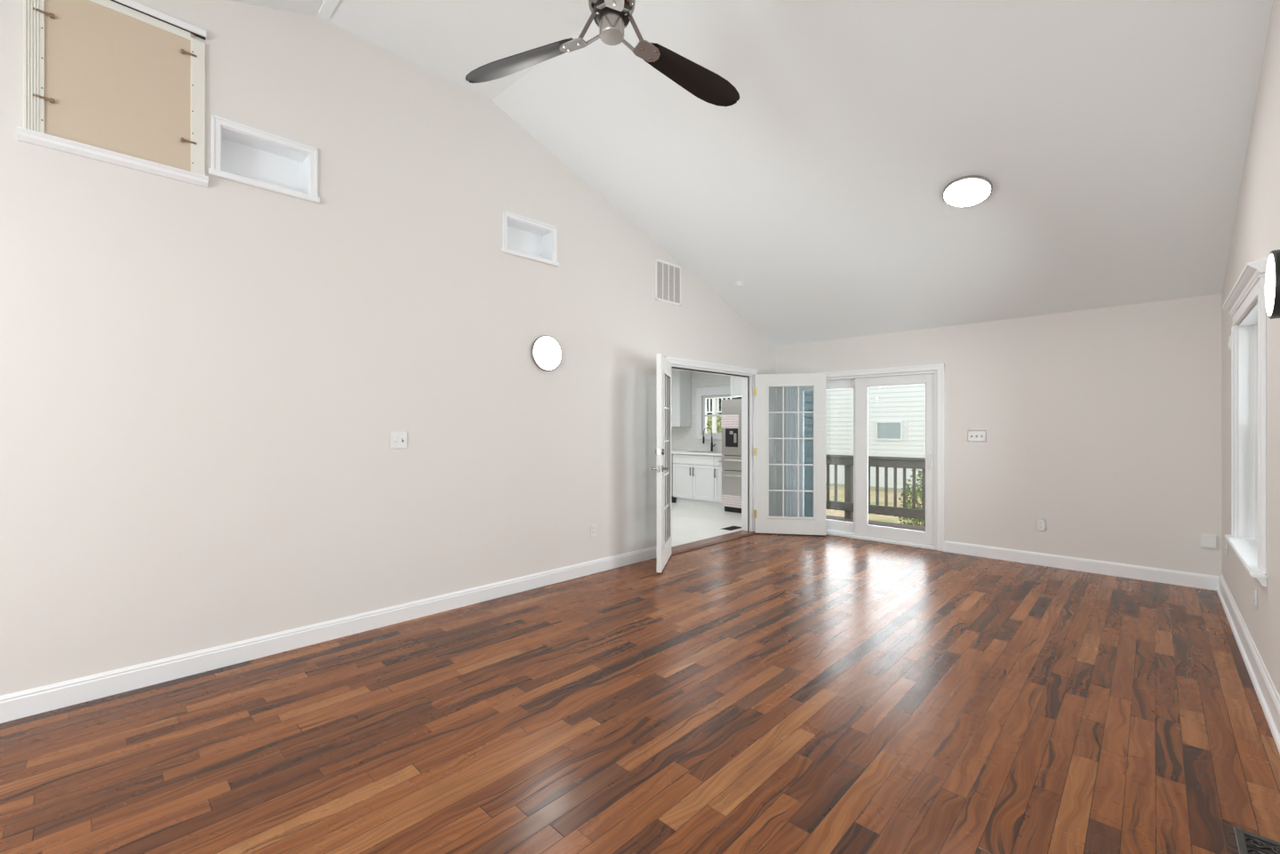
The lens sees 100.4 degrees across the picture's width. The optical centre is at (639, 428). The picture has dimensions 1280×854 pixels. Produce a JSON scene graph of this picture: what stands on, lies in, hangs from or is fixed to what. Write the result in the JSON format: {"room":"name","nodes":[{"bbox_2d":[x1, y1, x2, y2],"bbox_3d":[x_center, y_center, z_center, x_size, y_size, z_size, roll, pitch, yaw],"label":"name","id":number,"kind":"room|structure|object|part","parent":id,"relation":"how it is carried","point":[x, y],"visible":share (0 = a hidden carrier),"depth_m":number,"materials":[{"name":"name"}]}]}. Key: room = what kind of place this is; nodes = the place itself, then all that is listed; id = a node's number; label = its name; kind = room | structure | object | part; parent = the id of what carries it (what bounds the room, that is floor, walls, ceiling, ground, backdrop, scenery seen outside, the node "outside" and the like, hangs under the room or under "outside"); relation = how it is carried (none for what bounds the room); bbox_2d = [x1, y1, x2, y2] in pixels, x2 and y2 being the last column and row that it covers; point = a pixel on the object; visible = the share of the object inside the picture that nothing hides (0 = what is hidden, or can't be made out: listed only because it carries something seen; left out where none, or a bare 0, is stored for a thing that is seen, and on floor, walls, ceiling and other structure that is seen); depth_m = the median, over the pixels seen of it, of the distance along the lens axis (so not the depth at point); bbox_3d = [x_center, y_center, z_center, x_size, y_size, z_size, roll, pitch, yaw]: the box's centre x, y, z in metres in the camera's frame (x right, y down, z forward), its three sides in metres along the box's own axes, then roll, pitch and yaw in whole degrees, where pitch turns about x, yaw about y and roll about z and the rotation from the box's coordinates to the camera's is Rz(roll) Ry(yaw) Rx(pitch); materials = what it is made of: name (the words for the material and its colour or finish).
{"room":"empty living room","nodes":[
{"label":"empty living room","id":0,"kind":"room"},
{"bbox_2d":[0,0,812,695],"bbox_3d":[-1.119,-0.214,4.314,0.153,4.688,11.259,0,0,45],"label":"wall","id":1,"kind":"structure","parent":0,"point":[204,391],"depth_m":3.28,"materials":[{"name":"paint"}]},
{"bbox_2d":[16,0,208,187],"bbox_3d":[-2.602,-1.748,2.675,0.049,0.847,0.680,0,0,45],"label":"hatch","id":2,"kind":"object","parent":1,"relation":"attached to","point":[122,83],"visible":1,"depth_m":2.67,"materials":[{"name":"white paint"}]},
{"bbox_3d":[-2.602,-1.347,2.675,0.049,0.046,0.680,0,0,45],"label":"sill moulding","id":3,"kind":"part","parent":2,"relation":"part of","materials":[{"name":"white paint"}]},
{"bbox_3d":[-2.610,-2.111,2.691,0.016,0.041,0.526,0,0,45],"label":"rail","id":4,"kind":"part","parent":2,"relation":"part of","materials":[{"name":"white paint"}]},
{"bbox_3d":[-2.606,-2.153,2.685,0.029,0.036,0.664,0,0,45],"label":"head moulding","id":5,"kind":"part","parent":2,"relation":"part of","materials":[{"name":"white paint"}]},
{"bbox_2d":[208,113,319,203],"bbox_3d":[-2.229,-1.562,3.170,0.181,0.335,0.540,0,0,45],"label":"wall niche","id":6,"kind":"object","parent":1,"relation":"attached to","point":[240,153],"visible":0.97,"depth_m":3.18,"materials":[{"name":"white paint"}]},
{"bbox_3d":[-2.176,-1.411,3.117,0.032,0.033,0.540,0,0,45],"label":"sill","id":7,"kind":"part","parent":6,"relation":"part of","materials":[{"name":"white paint"}]},
{"bbox_2d":[0,545,656,723],"bbox_3d":[-2.367,1.271,2.936,0.017,0.118,7.445,0,0,45],"label":"baseboard","id":8,"kind":"structure","parent":1,"relation":"attached to","point":[26,703],"depth_m":3.11,"materials":[{"name":"white paint"}]},
{"bbox_2d":[390,432,407,448],"bbox_3d":[-1.650,0.081,3.654,0.022,0.117,0.117,0,0,45],"label":"light switch","id":9,"kind":"object","parent":1,"relation":"attached to","point":[398,440],"visible":1,"depth_m":3.66,"materials":[{"name":"white plastic"}]},
{"bbox_2d":[501,209,559,266],"bbox_3d":[-0.951,-1.562,4.458,0.181,0.335,0.550,0,0,45],"label":"wall niche","id":10,"kind":"object","parent":1,"relation":"attached to","point":[523,236],"visible":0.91,"depth_m":4.51,"materials":[{"name":"white paint"}]},
{"bbox_3d":[-0.898,-1.411,4.405,0.032,0.033,0.550,0,0,45],"label":"sill","id":11,"kind":"part","parent":10,"relation":"part of","materials":[{"name":"white paint"}]},
{"bbox_2d":[530,335,561,371],"bbox_3d":[-0.788,-0.635,4.514,0.032,0.300,0.300,0,0,45],"label":"wall light","id":12,"kind":"object","parent":1,"relation":"attached to","point":[546,351],"visible":1,"depth_m":4.49,"materials":[{"name":"white plastic"}]},
{"bbox_2d":[590,523,596,536],"bbox_3d":[-0.428,0.933,4.894,0.072,0.117,0.009,0,0,-45],"label":"power outlet","id":13,"kind":"object","parent":1,"relation":"attached to","point":[593,527],"visible":1,"depth_m":4.89,"materials":[{"name":"white plastic"}]},
{"bbox_2d":[651,353,671,574],"bbox_3d":[0.237,0.324,5.230,0.162,2.005,0.754,0,0,10],"label":"door","id":14,"kind":"structure","parent":1,"relation":"in","point":[663,451],"depth_m":4.96,"materials":[{"name":"white paint"}]},
{"bbox_3d":[0.172,0.294,4.860,0.026,0.213,0.003,0,0,11],"label":"latch plate","id":15,"kind":"part","parent":14,"relation":"part of","materials":[{"name":"silver metal"}]},
{"bbox_3d":[0.241,0.371,4.948,0.059,0.062,0.137,0,0,11],"label":"handle","id":16,"kind":"part","parent":14,"relation":"part of","materials":[{"name":"silver metal"}]},
{"bbox_3d":[0.239,0.290,5.215,0.006,1.632,0.470,0,0,11],"label":"pane","id":17,"kind":"part","parent":14,"relation":"part of","materials":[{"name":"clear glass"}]},
{"bbox_3d":[0.239,0.290,5.215,0.068,1.676,0.514,0,0,11],"label":"lite frame","id":18,"kind":"part","parent":14,"relation":"part of","materials":[{"name":"white paint"}]},
{"bbox_2d":[655,257,681,305],"bbox_3d":[0.302,-1.537,5.630,0.008,0.430,0.410,0,0,45],"label":"air vent","id":19,"kind":"object","parent":1,"relation":"in","point":[667,274],"visible":1,"depth_m":5.63,"materials":[{"name":"white metal"}]},
{"bbox_2d":[664,356,757,531],"bbox_3d":[0.813,0.325,6.261,0.155,2.011,1.604,0,0,45],"label":"trim","id":20,"kind":"structure","parent":1,"relation":"attached to","point":[744,380],"depth_m":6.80,"materials":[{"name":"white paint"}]},
{"bbox_2d":[753,373,825,535],"bbox_3d":[1.865,0.324,6.660,0.871,2.005,0.068,0,0,11],"label":"door","id":21,"kind":"structure","parent":1,"relation":"in","point":[764,524],"depth_m":6.63,"materials":[{"name":"white paint"}]},
{"bbox_3d":[1.882,0.290,6.657,0.591,1.676,0.068,0,0,11],"label":"lite frame","id":22,"kind":"part","parent":21,"relation":"part of","materials":[{"name":"white paint"}]},
{"bbox_2d":[0,503,1279,853],"bbox_3d":[-1.177,1.359,4.327,8.700,0.062,11.300,0,0,44],"label":"floor","id":23,"kind":"structure","parent":0,"point":[757,693],"depth_m":2.36,"materials":[{"name":"brown wood"}]},
{"bbox_2d":[671,454,676,503],"bbox_3d":[0.594,0.893,9.944,0.643,0.870,0.628,0,0,44],"label":"dishwasher","id":24,"kind":"object","parent":23,"relation":"on","point":[673,499],"visible":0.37,"depth_m":9.53,"materials":[{"name":"silver plastic"}]},
{"bbox_3d":[0.369,0.837,9.743,0.594,0.742,0.025,0,0,44],"label":"door","id":25,"kind":"part","parent":24,"relation":"part of","materials":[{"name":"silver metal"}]},
{"bbox_2d":[672,454,715,507],"bbox_3d":[1.113,0.892,9.425,0.904,0.872,0.657,0,0,44],"label":"base cabinet","id":26,"kind":"object","parent":23,"relation":"on","point":[692,475],"visible":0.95,"depth_m":9.20,"materials":[{"name":"white paint"}]},
{"bbox_3d":[0.752,0.925,9.377,0.446,0.590,0.020,0,0,44],"label":"door","id":27,"kind":"part","parent":26,"relation":"part of","materials":[{"name":"white paint"}]},
{"bbox_3d":[0.915,0.542,9.220,0.899,0.161,0.020,0,0,44],"label":"drawer","id":28,"kind":"part","parent":26,"relation":"part of","materials":[{"name":"white paint"}]},
{"bbox_2d":[671,449,724,455],"bbox_3d":[0.784,0.435,9.744,2.408,0.038,0.653,0,0,44],"label":"countertop","id":29,"kind":"structure","parent":26,"relation":"on","point":[673,452],"depth_m":9.25,"materials":[{"name":"white stone"}]},
{"bbox_2d":[687,451,721,453],"bbox_3d":[1.161,0.438,9.385,0.748,0.032,0.398,0,0,44],"label":"sink","id":30,"kind":"object","parent":29,"relation":"in","point":[687,452],"visible":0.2,"depth_m":9.62,"materials":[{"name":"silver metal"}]},
{"bbox_2d":[702,427,715,451],"bbox_3d":[1.251,0.199,9.630,0.278,0.433,0.054,0,0,36],"label":"tap","id":31,"kind":"object","parent":29,"relation":"on","point":[703,437],"visible":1,"depth_m":9.60,"materials":[{"name":"black metal"}]},
{"bbox_3d":[1.078,0.925,9.063,0.446,0.590,0.020,0,0,44],"label":"door","id":32,"kind":"part","parent":26,"relation":"part of","materials":[{"name":"white paint"}]},
{"bbox_2d":[671,530,757,555],"bbox_3d":[0.865,1.320,6.277,0.236,0.020,1.710,0,0,45],"label":"threshold","id":33,"kind":"object","parent":23,"relation":"on","point":[703,543],"visible":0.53,"depth_m":6.17,"materials":[{"name":"brown wood"}]},
{"bbox_2d":[713,456,724,508],"bbox_3d":[1.545,0.892,9.008,0.293,0.872,0.657,0,0,44],"label":"base cabinet","id":34,"kind":"object","parent":23,"relation":"on","point":[717,460],"visible":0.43,"depth_m":8.85,"materials":[{"name":"white paint"}]},
{"bbox_3d":[1.348,0.542,8.803,0.288,0.161,0.020,0,0,44],"label":"drawer","id":35,"kind":"part","parent":34,"relation":"part of","materials":[{"name":"white paint"}]},
{"bbox_3d":[1.348,0.925,8.803,0.288,0.590,0.020,0,0,44],"label":"door","id":36,"kind":"part","parent":34,"relation":"part of","materials":[{"name":"white paint"}]},
{"bbox_2d":[720,399,741,513],"bbox_3d":[1.886,0.435,8.473,0.928,1.785,0.878,0,0,44],"label":"refrigerator","id":37,"kind":"object","parent":23,"relation":"on","point":[731,417],"visible":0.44,"depth_m":8.39,"materials":[{"name":"grey metal"}]},
{"bbox_3d":[1.660,0.958,8.238,0.928,0.570,0.070,0,0,44],"label":"drawer","id":38,"kind":"part","parent":37,"relation":"part of","materials":[{"name":"silver metal"}]},
{"bbox_3d":[1.660,0.549,8.238,0.928,0.227,0.070,0,0,44],"label":"drawer","id":39,"kind":"part","parent":37,"relation":"part of","materials":[{"name":"silver metal"}]},
{"bbox_3d":[1.492,-0.015,8.400,0.461,0.885,0.070,0,0,44],"label":"door","id":40,"kind":"part","parent":37,"relation":"part of","materials":[{"name":"silver metal"}]},
{"bbox_3d":[1.436,0.176,8.391,0.235,0.267,0.015,0,0,44],"label":"spout","id":41,"kind":"part","parent":37,"relation":"part of","materials":[{"name":"black plastic"}]},
{"bbox_3d":[1.617,0.738,8.193,0.815,0.026,0.070,0,0,44],"label":"handle","id":42,"kind":"part","parent":37,"relation":"part of","materials":[{"name":"silver metal"}]},
{"bbox_3d":[1.617,0.501,8.193,0.815,0.026,0.070,0,0,44],"label":"handle","id":43,"kind":"part","parent":37,"relation":"part of","materials":[{"name":"silver metal"}]},
{"bbox_2d":[721,526,741,530],"bbox_3d":[1.226,1.325,7.081,0.160,0.005,0.300,0,0,44],"label":"floor vent","id":44,"kind":"object","parent":23,"relation":"in","point":[731,528],"visible":0.97,"depth_m":7.06,"materials":[{"name":"black plastic"}]},
{"bbox_2d":[725,526,740,529],"bbox_3d":[1.224,1.325,7.079,0.122,0.004,0.257,0,0,44],"label":"grille","id":45,"kind":"object","parent":44,"relation":"attached to","point":[731,527],"depth_m":7.07,"materials":[{"name":"black plastic"}]},
{"bbox_2d":[1233,827,1279,853],"bbox_3d":[1.922,1.327,1.617,0.140,0.005,0.300,0,0,44],"label":"floor vent","id":46,"kind":"object","parent":23,"relation":"in","point":[1248,843],"visible":1,"depth_m":1.70,"materials":[{"name":"grey metal"}]},
{"bbox_2d":[1244,837,1279,853],"bbox_3d":[1.920,1.327,1.615,0.102,0.005,0.257,0,0,44],"label":"grille","id":47,"kind":"object","parent":46,"relation":"attached to","point":[1252,845],"depth_m":1.69,"materials":[{"name":"grey metal"}]},
{"bbox_2d":[671,371,730,451],"bbox_3d":[1.212,0.105,9.906,4.400,2.450,0.150,0,0,44],"label":"wall","id":48,"kind":"structure","parent":0,"point":[683,438],"depth_m":9.98,"materials":[{"name":"white tile"}]},
{"bbox_2d":[671,369,690,426],"bbox_3d":[0.580,-0.565,10.166,0.730,1.070,0.328,0,0,44],"label":"upper cabinet","id":49,"kind":"object","parent":48,"relation":"attached to","point":[680,380],"visible":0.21,"depth_m":9.88,"materials":[{"name":"white paint"}]},
{"bbox_3d":[0.605,-0.565,9.928,0.361,1.064,0.020,0,0,44],"label":"door","id":50,"kind":"part","parent":49,"relation":"part of","materials":[{"name":"white paint"}]},
{"bbox_2d":[696,385,741,439],"bbox_3d":[1.491,-0.275,9.576,1.150,0.960,0.118,0,0,44],"label":"window","id":51,"kind":"structure","parent":48,"relation":"in","point":[710,392],"depth_m":9.83,"materials":[{"name":"white paint"}]},
{"bbox_3d":[1.511,-0.235,9.597,0.898,0.728,0.060,0,0,44],"label":"sash","id":52,"kind":"part","parent":51,"relation":"part of","materials":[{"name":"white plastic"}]},
{"bbox_2d":[730,376,741,396],"bbox_3d":[2.026,-0.815,8.593,0.965,0.570,0.588,0,0,44],"label":"upper cabinet","id":53,"kind":"object","parent":48,"relation":"attached to","point":[735,381],"visible":0.16,"depth_m":8.65,"materials":[{"name":"white paint"}]},
{"bbox_2d":[229,0,1272,346],"bbox_3d":[-0.134,-1.855,2.355,4.580,1.606,9.946,0,0,44],"label":"ceiling","id":54,"kind":"structure","parent":0,"point":[1110,138],"depth_m":3.67,"materials":[{"name":"paint"}]},
{"bbox_2d":[318,0,340,18],"bbox_3d":[-0.480,-2.552,1.874,4.088,0.010,0.062,0,0,44],"label":"trim","id":55,"kind":"structure","parent":54,"relation":"attached to","point":[327,8],"depth_m":3.23,"materials":[{"name":"paint"}]},
{"bbox_2d":[493,24,584,99],"bbox_3d":[0.336,-2.556,2.721,4.088,0.004,0.006,0,0,44],"label":"trim","id":56,"kind":"structure","parent":54,"relation":"attached to","point":[584,25],"depth_m":3.84,"materials":[{"name":"paint"}]},
{"bbox_2d":[465,0,739,106],"bbox_3d":[-0.072,-2.110,2.409,1.338,0.897,1.271,0,0,44],"label":"ceiling fan","id":57,"kind":"object","parent":54,"relation":"hanging from","point":[612,17],"visible":1,"depth_m":2.44,"materials":[{"name":"black wood"}]},
{"bbox_3d":[-0.564,-1.687,2.459,0.590,0.052,0.146,0,0,22],"label":"blade","id":58,"kind":"part","parent":57,"relation":"part of","materials":[{"name":"black"}]},
{"bbox_3d":[-0.261,-1.712,2.333,0.207,0.076,0.137,0,0,22],"label":"blade arm","id":59,"kind":"part","parent":57,"relation":"part of","materials":[{"name":"grey metal"}]},
{"bbox_3d":[-0.101,-1.712,2.124,0.137,0.076,0.207,0,0,-8],"label":"blade arm","id":60,"kind":"part","parent":57,"relation":"part of","materials":[{"name":"grey metal"}]},
{"bbox_3d":[-0.013,-1.712,2.375,0.135,0.076,0.212,0,0,44],"label":"blade arm","id":61,"kind":"part","parent":57,"relation":"part of","materials":[{"name":"grey metal"}]},
{"bbox_3d":[0.261,-1.687,2.567,0.590,0.052,0.146,0,0,-38],"label":"blade","id":62,"kind":"part","parent":57,"relation":"part of","materials":[{"name":"black wood"}]},
{"bbox_2d":[735,281,743,287],"bbox_3d":[1.096,-1.583,5.874,0.092,0.054,0.089,0,0,39],"label":"ceiling sensor","id":63,"kind":"object","parent":54,"relation":"attached to","point":[738,284],"visible":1,"depth_m":5.85,"materials":[{"name":"paint"}]},
{"bbox_2d":[942,175,992,207],"bbox_3d":[2.414,-1.746,3.937,0.316,0.124,0.304,0,0,41],"label":"ceiling light","id":64,"kind":"object","parent":54,"relation":"attached to","point":[966,191],"visible":1,"depth_m":3.91,"materials":[{"name":"white plastic"}]},
{"bbox_2d":[776,294,1221,575],"bbox_3d":[3.340,0.105,5.830,4.081,2.450,0.160,0,0,44],"label":"wall","id":65,"kind":"structure","parent":0,"point":[1102,426],"depth_m":4.99,"materials":[{"name":"paint"}]},
{"bbox_2d":[785,363,944,551],"bbox_3d":[2.659,0.313,6.461,1.881,2.034,0.186,0,0,44],"label":"door","id":66,"kind":"structure","parent":65,"relation":"in","point":[933,377],"depth_m":6.33,"materials":[{"name":"white paint"}]},
{"bbox_3d":[2.382,0.340,6.762,0.876,1.888,0.038,0,0,44],"label":"fixed panel","id":67,"kind":"part","parent":66,"relation":"part of","materials":[{"name":"white plastic"}]},
{"bbox_3d":[2.935,0.340,6.163,0.880,1.888,0.038,0,0,44],"label":"sliding panel","id":68,"kind":"part","parent":66,"relation":"part of","materials":[{"name":"white plastic"}]},
{"bbox_3d":[3.187,0.360,5.859,0.036,0.200,0.051,0,0,44],"label":"handle","id":69,"kind":"part","parent":66,"relation":"part of","materials":[{"name":"white plastic"}]},
{"bbox_2d":[968,430,985,441],"bbox_3d":[3.501,0.080,5.548,0.165,0.117,0.022,0,0,44],"label":"light switch","id":70,"kind":"object","parent":65,"relation":"attached to","point":[973,436],"visible":1,"depth_m":5.55,"materials":[{"name":"white plastic"}]},
{"bbox_2d":[1036,518,1045,531],"bbox_3d":[3.893,0.938,5.180,0.072,0.117,0.008,0,0,44],"label":"power outlet","id":71,"kind":"object","parent":65,"relation":"attached to","point":[1040,523],"visible":1,"depth_m":5.18,"materials":[{"name":"white plastic"}]},
{"bbox_2d":[944,540,1219,591],"bbox_3d":[4.017,1.271,5.055,2.028,0.118,0.018,0,0,44],"label":"baseboard","id":72,"kind":"structure","parent":65,"relation":"attached to","point":[1197,580],"depth_m":4.92,"materials":[{"name":"white paint"}]},
{"bbox_2d":[1200,533,1216,548],"bbox_3d":[4.691,0.930,4.401,0.092,0.112,0.024,0,0,44],"label":"junction box","id":73,"kind":"object","parent":65,"relation":"attached to","point":[1206,540],"visible":1,"depth_m":4.39,"materials":[{"name":"white plastic"}]},
{"bbox_2d":[1221,0,1279,696],"bbox_3d":[1.489,-0.614,0.854,0.160,3.888,9.896,0,0,44],"label":"wall","id":74,"kind":"structure","parent":0,"point":[1256,229],"depth_m":2.68,"materials":[{"name":"paint"}]},
{"bbox_2d":[1225,539,1228,554],"bbox_3d":[4.413,0.890,4.011,0.008,0.117,0.072,0,0,44],"label":"power outlet","id":75,"kind":"object","parent":74,"relation":"attached to","point":[1227,542],"visible":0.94,"depth_m":3.99,"materials":[{"name":"white plastic"}]},
{"bbox_2d":[1227,335,1231,350],"bbox_3d":[4.165,-0.605,3.763,0.022,0.100,0.060,0,0,44],"label":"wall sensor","id":76,"kind":"object","parent":74,"relation":"attached to","point":[1229,337],"visible":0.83,"depth_m":3.75,"materials":[{"name":"white plastic"}]},
{"bbox_2d":[1222,259,1267,586],"bbox_3d":[3.567,-0.022,3.062,0.222,1.605,1.360,0,0,44],"label":"window","id":77,"kind":"structure","parent":74,"relation":"in","point":[1247,539],"depth_m":3.45,"materials":[{"name":"white paint"}]},
{"bbox_3d":[3.511,-0.785,3.116,0.066,0.079,1.360,0,0,44],"label":"head crown","id":78,"kind":"part","parent":77,"relation":"part of","materials":[{"name":"white paint"}]},
{"bbox_2d":[1216,574,1279,753],"bbox_3d":[1.377,1.258,0.874,0.030,0.145,9.669,0,0,44],"label":"baseboard","id":79,"kind":"structure","parent":74,"relation":"attached to","point":[1267,693],"depth_m":2.83,"materials":[{"name":"white paint"}]},
{"bbox_2d":[1254,585,1257,609],"bbox_3d":[3.309,0.910,2.866,0.008,0.117,0.072,0,0,44],"label":"power outlet","id":80,"kind":"object","parent":74,"relation":"attached to","point":[1255,587],"visible":1,"depth_m":2.86,"materials":[{"name":"white plastic"}]},
{"bbox_2d":[1264,249,1279,319],"bbox_3d":[2.677,-0.605,2.239,0.049,0.284,0.284,0,0,44],"label":"wall light","id":81,"kind":"object","parent":74,"relation":"attached to","point":[1272,285],"visible":1,"depth_m":2.20,"materials":[{"name":"black metal"}]},
{"bbox_2d":[1264,254,1275,316],"bbox_3d":[2.662,-0.605,2.254,0.007,0.259,0.259,0,0,44],"label":"diffuser","id":82,"kind":"object","parent":81,"relation":"attached to","point":[1270,272],"depth_m":2.22,"materials":[{"name":"white plastic"}]},
{"label":"outside","id":83,"kind":"structure","parent":0,"visible":0},
{"bbox_2d":[825,485,925,526],"bbox_3d":[23.804,2.380,24.710,90.000,0.200,51.380,0,0,44],"label":"ground","id":84,"kind":"structure","parent":83,"point":[840,490],"depth_m":16.58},
{"bbox_2d":[706,412,721,432],"bbox_3d":[2.304,0.884,17.228,4.920,2.798,1.939,0,0,44],"label":"shrub","id":85,"kind":"object","parent":84,"relation":"on","point":[709,419],"visible":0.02,"depth_m":16.73,"materials":[{"name":"green plant"}]},
{"bbox_2d":[706,397,735,432],"bbox_3d":[1.648,0.645,15.908,2.900,3.270,0.100,0,0,44],"label":"railing","id":86,"kind":"object","parent":84,"relation":"on","point":[714,400],"visible":0.22,"depth_m":15.39,"materials":[{"name":"white plastic"}]},
{"bbox_3d":[2.152,0.645,15.422,0.100,3.270,0.100,0,0,44],"label":"post","id":87,"kind":"part","parent":86,"relation":"part of","materials":[{"name":"white plastic"}]},
{"bbox_3d":[1.684,-0.680,15.873,2.800,0.460,0.060,0,0,44],"label":"rail","id":88,"kind":"part","parent":86,"relation":"part of","materials":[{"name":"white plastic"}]},
{"bbox_2d":[706,397,741,431],"bbox_3d":[2.603,-1.013,23.156,6.954,6.586,2.629,0,0,44],"label":"tree","id":89,"kind":"object","parent":84,"relation":"on","point":[735,397],"visible":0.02,"depth_m":21.61,"materials":[{"name":"green plant"}]},
{"bbox_2d":[825,384,925,491],"bbox_3d":[17.576,-1.795,15.650,24.400,8.150,6.070,0,0,44],"label":"house","id":90,"kind":"structure","parent":84,"relation":"on","point":[896,413],"depth_m":19.75,"materials":[{"name":"white plastic"}]},
{"bbox_2d":[898,469,925,527],"bbox_3d":[4.632,1.456,8.732,0.750,1.650,0.693,0,0,44],"label":"shrub","id":91,"kind":"object","parent":84,"relation":"on","point":[908,503],"visible":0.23,"depth_m":8.74,"materials":[{"name":"green plant"}]},
{"bbox_3d":[4.670,1.602,8.715,0.440,1.358,0.439,0,0,44],"label":"stem","id":92,"kind":"part","parent":91,"relation":"part of","materials":[{"name":"green plant"}]},
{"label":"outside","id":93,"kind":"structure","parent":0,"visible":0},
{"bbox_2d":[825,515,925,531],"bbox_3d":[3.929,1.462,6.745,6.100,0.035,1.954,0,0,44],"label":"floor","id":94,"kind":"structure","parent":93,"point":[829,517],"depth_m":7.99,"materials":[{"name":"grey wood"}]},
{"bbox_2d":[825,454,925,519],"bbox_3d":[4.487,1.062,7.396,6.000,1.265,0.168,0,0,44],"label":"deck railing","id":95,"kind":"object","parent":94,"relation":"on","point":[846,460],"visible":0.14,"depth_m":8.11,"materials":[{"name":"grey wood"}]},
{"bbox_3d":[3.345,1.077,8.542,0.100,1.235,0.100,0,0,44],"label":"post","id":96,"kind":"part","parent":95,"relation":"part of","materials":[{"name":"grey wood"}]},
{"bbox_3d":[4.477,0.510,7.386,6.000,0.160,0.140,0,0,44],"label":"rail","id":97,"kind":"part","parent":95,"relation":"part of","materials":[{"name":"grey wood"}]},
{"bbox_3d":[4.462,1.248,7.371,6.000,0.135,0.038,0,0,44],"label":"rail","id":98,"kind":"part","parent":95,"relation":"part of","materials":[{"name":"grey wood"}]}
]}

